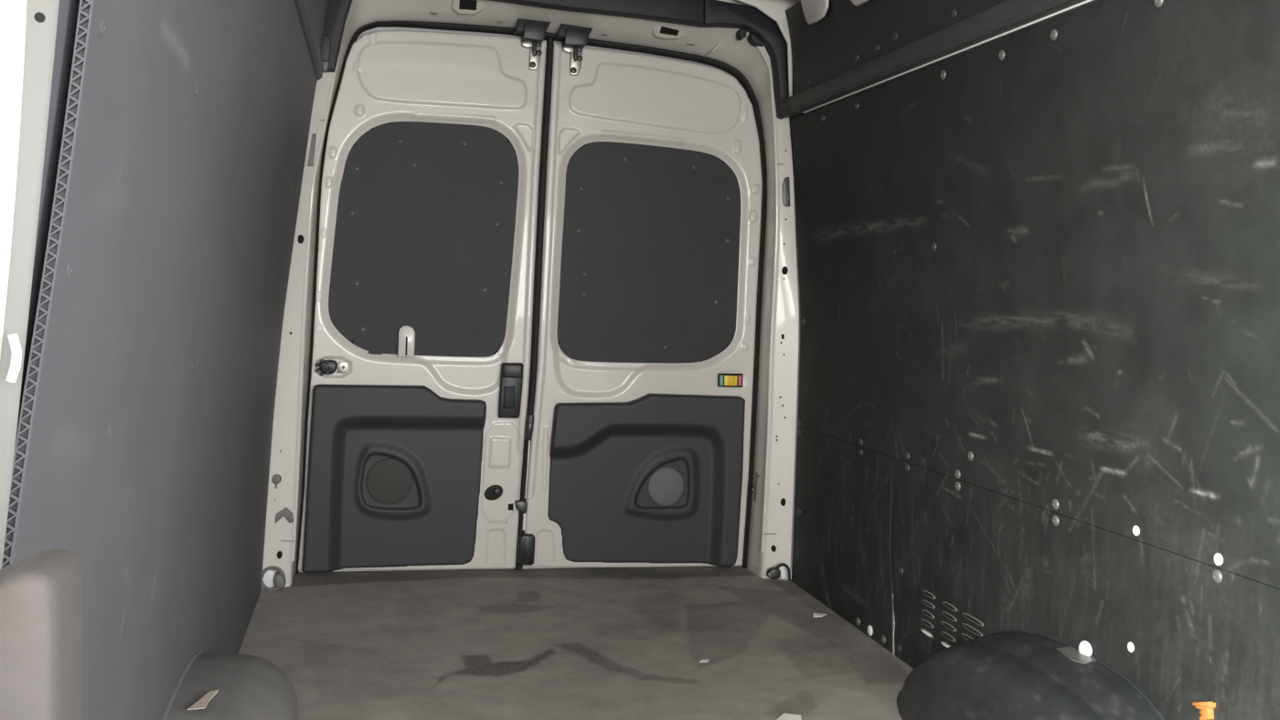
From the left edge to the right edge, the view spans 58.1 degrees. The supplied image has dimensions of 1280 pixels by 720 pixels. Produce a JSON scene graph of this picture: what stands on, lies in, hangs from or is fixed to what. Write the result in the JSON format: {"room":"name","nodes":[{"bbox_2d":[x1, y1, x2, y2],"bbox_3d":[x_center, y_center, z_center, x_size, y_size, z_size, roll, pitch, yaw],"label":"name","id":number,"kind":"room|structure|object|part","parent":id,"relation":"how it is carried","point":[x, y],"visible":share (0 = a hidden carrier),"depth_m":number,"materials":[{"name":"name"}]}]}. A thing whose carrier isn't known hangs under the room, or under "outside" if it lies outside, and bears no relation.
{"room":"loading area","nodes":[
{"label":"loading area","id":0,"kind":"room"},
{"bbox_2d":[0,548,82,719],"bbox_3d":[-0.379,0.548,0.473,0.165,0.827,0.573,2,3,-13],"label":"seat","id":1,"kind":"object","parent":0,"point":[41,596],"visible":1,"depth_m":0.67,"materials":[{"name":"grey fabric"}]},
{"bbox_2d":[1,0,329,719],"bbox_3d":[-0.789,-0.187,2.244,0.254,2.070,3.300,2,3,-13],"label":"wall","id":2,"kind":"structure","parent":0,"point":[143,449],"depth_m":1.52,"materials":[{"name":"paint"}]},
{"bbox_2d":[0,0,79,569],"bbox_3d":[-0.490,-0.055,0.908,0.131,1.950,0.267,4,4,31],"label":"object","id":3,"kind":"object","parent":2,"relation":"attached to","point":[37,37],"visible":0.96,"depth_m":0.86,"materials":[{"name":"beige paint"}]},
{"bbox_3d":[-0.525,-0.053,0.838,0.139,1.950,0.022,2,3,-13],"label":"post","id":4,"kind":"part","parent":3,"relation":"part of","materials":[{"name":"white paint"}]},
{"bbox_2d":[294,0,323,80],"bbox_3d":[-0.673,-0.798,2.116,0.055,0.062,2.980,2,3,-13],"label":"rail","id":5,"kind":"object","parent":2,"relation":"attached to","point":[303,7],"visible":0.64,"depth_m":2.96,"materials":[{"name":"grey metal"}]},
{"bbox_2d":[261,0,799,589],"bbox_3d":[-0.322,-0.273,3.915,1.782,2.049,0.232,2,3,-13],"label":"frame","id":6,"kind":"object","parent":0,"point":[767,544],"visible":0.95,"depth_m":3.96,"materials":[{"name":"white paint"}]},
{"bbox_2d":[295,26,554,573],"bbox_3d":[-0.754,-0.269,3.906,0.874,2.100,0.112,2,3,-13],"label":"door","id":7,"kind":"structure","parent":6,"relation":"in","point":[424,365],"depth_m":3.90,"materials":[{"name":"white paint"}]},
{"bbox_3d":[-1.038,0.024,3.837,0.058,0.048,0.040,2,3,-13],"label":"lock knob","id":8,"kind":"part","parent":7,"relation":"part of","materials":[{"name":"black plastic"}]},
{"bbox_2d":[365,458,412,504],"bbox_3d":[-0.851,0.413,3.912,0.154,0.158,0.008,2,3,-13],"label":"speaker grille","id":9,"kind":"object","parent":7,"relation":"attached to","point":[388,481],"depth_m":3.91,"materials":[{"name":"grey plastic"}]},
{"bbox_3d":[-0.828,0.402,3.905,0.595,0.635,0.048,2,3,-13],"label":"trim panel","id":10,"kind":"part","parent":7,"relation":"part of","materials":[{"name":"black plastic"}]},
{"bbox_3d":[-0.450,0.128,3.961,0.038,0.076,0.016,2,3,-13],"label":"latch lever","id":11,"kind":"part","parent":7,"relation":"part of","materials":[{"name":"plastic"}]},
{"bbox_3d":[-0.445,0.105,3.974,0.080,0.191,0.030,2,3,-13],"label":"latch handle","id":12,"kind":"part","parent":7,"relation":"part of","materials":[{"name":"black plastic"}]},
{"bbox_2d":[513,18,550,70],"bbox_3d":[-0.366,-1.066,3.891,0.119,0.156,0.070,2,3,-13],"label":"upper latch","id":13,"kind":"object","parent":7,"relation":"attached to","point":[533,32],"visible":1,"depth_m":3.86,"materials":[{"name":"black plastic"}]},
{"bbox_2d":[320,0,789,119],"bbox_3d":[-0.242,-1.054,3.765,1.558,0.415,0.083,2,3,-13],"label":"header trim","id":14,"kind":"structure","parent":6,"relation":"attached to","point":[763,31],"depth_m":3.81,"materials":[{"name":"plastic"}]},
{"bbox_2d":[517,39,762,568],"bbox_3d":[0.060,-0.247,4.097,0.932,2.100,0.110,2,3,-13],"label":"door","id":15,"kind":"structure","parent":6,"relation":"in","point":[638,430],"depth_m":4.08,"materials":[{"name":"white paint"}]},
{"bbox_3d":[-0.403,0.565,4.018,0.012,0.058,0.010,2,3,-13],"label":"latch rod","id":16,"kind":"part","parent":15,"relation":"part of","materials":[{"name":"white metal"}]},
{"bbox_3d":[-0.392,0.381,4.008,0.015,0.203,0.008,2,3,-13],"label":"latch rod","id":17,"kind":"part","parent":15,"relation":"part of","materials":[{"name":"metal"}]},
{"bbox_2d":[555,23,592,75],"bbox_3d":[-0.227,-1.056,3.923,0.121,0.159,0.070,2,3,-13],"label":"upper latch","id":18,"kind":"object","parent":15,"relation":"attached to","point":[574,37],"visible":1,"depth_m":3.90,"materials":[{"name":"black plastic"}]},
{"bbox_3d":[0.025,0.430,4.103,0.705,0.624,0.048,2,3,-13],"label":"trim panel","id":19,"kind":"part","parent":15,"relation":"part of","materials":[{"name":"black plastic"}]},
{"bbox_2d":[647,467,683,505],"bbox_3d":[0.093,0.454,4.133,0.132,0.138,0.008,2,3,-13],"label":"speaker grille","id":20,"kind":"object","parent":15,"relation":"attached to","point":[665,485],"depth_m":4.13,"materials":[{"name":"grey plastic"}]},
{"bbox_2d":[717,373,742,387],"bbox_3d":[0.326,0.073,4.167,0.094,0.050,0.008,2,3,-13],"label":"sticker","id":21,"kind":"object","parent":15,"relation":"attached to","point":[724,380],"depth_m":4.16,"materials":[{"name":"paper"}]},
{"bbox_3d":[0.436,0.458,4.139,0.011,0.113,0.066,0,4,-31],"label":"striker plate","id":22,"kind":"part","parent":6,"relation":"part of","materials":[{"name":"grey plastic"}]},
{"bbox_2d":[238,565,913,719],"bbox_3d":[-0.020,0.858,2.483,1.800,0.020,3.280,2,3,-13],"label":"floor","id":23,"kind":"structure","parent":0,"point":[571,644],"depth_m":3.18,"materials":[{"name":"rubber"}]},
{"bbox_2d":[161,651,298,719],"bbox_3d":[-0.723,0.694,2.086,0.227,0.295,1.189,2,3,-13],"label":"wheel arch cover","id":24,"kind":"object","parent":23,"relation":"on","point":[250,688],"visible":1,"depth_m":2.00,"materials":[{"name":"grey plastic"}]},
{"bbox_2d":[187,690,218,710],"bbox_3d":[-0.711,0.559,1.891,0.026,0.010,0.073,3,3,10],"label":"scrap","id":25,"kind":"object","parent":24,"relation":"on","point":[202,704],"visible":1,"depth_m":1.89,"materials":[{"name":"beige paper"}]},
{"bbox_2d":[261,566,285,591],"bbox_3d":[-1.168,0.695,3.660,0.079,0.077,0.035,2,3,-13],"label":"ring","id":26,"kind":"object","parent":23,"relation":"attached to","point":[270,579],"visible":0.95,"depth_m":3.65,"materials":[{"name":"grey metal"}]},
{"bbox_2d":[766,563,790,581],"bbox_3d":[0.485,0.740,4.038,0.087,0.062,0.036,2,3,-13],"label":"ring","id":27,"kind":"object","parent":23,"relation":"attached to","point":[778,571],"visible":1,"depth_m":4.03,"materials":[{"name":"black metal"}]},
{"bbox_2d":[777,713,801,719],"bbox_3d":[0.345,0.846,2.719,0.082,0.005,0.055,2,3,-13],"label":"paper scrap","id":28,"kind":"object","parent":23,"relation":"on","point":[784,717],"visible":1,"depth_m":2.72,"materials":[{"name":"white paper"}]},
{"bbox_2d":[813,613,826,617],"bbox_3d":[0.563,0.800,3.616,0.048,0.007,0.036,2,3,-13],"label":"paper scrap","id":29,"kind":"object","parent":23,"relation":"on","point":[815,614],"visible":1,"depth_m":3.61,"materials":[{"name":"white paper"}]},
{"bbox_2d":[896,629,1165,719],"bbox_3d":[0.785,0.737,2.436,0.241,0.291,1.189,2,3,-13],"label":"wheel arch cover","id":30,"kind":"object","parent":23,"relation":"on","point":[1012,674],"visible":1,"depth_m":2.36,"materials":[{"name":"plastic"}]},
{"bbox_2d":[1056,647,1096,664],"bbox_3d":[0.896,0.607,2.367,0.048,0.006,0.099,2,3,-13],"label":"label","id":31,"kind":"object","parent":30,"relation":"on","point":[1070,653],"visible":1,"depth_m":2.36,"materials":[{"name":"white paper"}]},
{"bbox_2d":[736,0,868,96],"bbox_3d":[0.264,-0.934,1.469,1.900,0.482,5.320,2,3,-13],"label":"ceiling","id":32,"kind":"structure","parent":0,"point":[814,10],"depth_m":3.84,"materials":[{"name":"paint"}]},
{"bbox_2d":[772,0,1279,719],"bbox_3d":[0.846,-0.143,2.624,0.203,2.070,3.300,2,3,-13],"label":"wall","id":33,"kind":"structure","parent":0,"point":[1039,263],"depth_m":2.48,"materials":[{"name":"paint"}]},
{"bbox_3d":[0.633,0.528,3.629,0.012,0.550,0.810,2,3,-13],"label":"wall panel","id":34,"kind":"part","parent":33,"relation":"part of","materials":[{"name":"black wood"}]},
{"bbox_2d":[867,625,872,636],"bbox_3d":[0.677,0.798,3.395,0.005,0.030,0.031,2,3,-13],"label":"cap","id":35,"kind":"object","parent":33,"relation":"attached to","point":[869,628],"visible":1,"depth_m":3.39,"materials":[{"name":"plastic"}]},
{"bbox_3d":[0.831,-0.899,2.458,0.060,0.344,2.985,2,3,-13],"label":"wall panel","id":36,"kind":"part","parent":33,"relation":"part of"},
{"bbox_2d":[779,0,1094,117],"bbox_3d":[0.833,-0.757,2.465,0.055,0.062,2.980,2,3,-13],"label":"rail","id":37,"kind":"object","parent":33,"relation":"attached to","point":[1007,16],"visible":1,"depth_m":2.86,"materials":[{"name":"metal"}]},
{"bbox_2d":[1078,640,1091,656],"bbox_3d":[0.914,0.596,2.368,0.007,0.035,0.036,1,4,-22],"label":"cap","id":38,"kind":"object","parent":33,"relation":"attached to","point":[1084,647],"visible":0.98,"depth_m":2.36,"materials":[{"name":"plastic"}]},
{"bbox_3d":[0.910,0.611,2.424,0.012,0.550,1.782,2,3,-13],"label":"wall panel","id":39,"kind":"part","parent":33,"relation":"part of","materials":[{"name":"black wood"}]},
{"bbox_2d":[1192,702,1215,719],"bbox_3d":[0.991,0.616,2.025,0.018,0.044,0.040,2,3,-13],"label":"clip","id":40,"kind":"object","parent":33,"relation":"attached to","point":[1206,708],"visible":1,"depth_m":2.01,"materials":[{"name":"plastic"}]}
]}

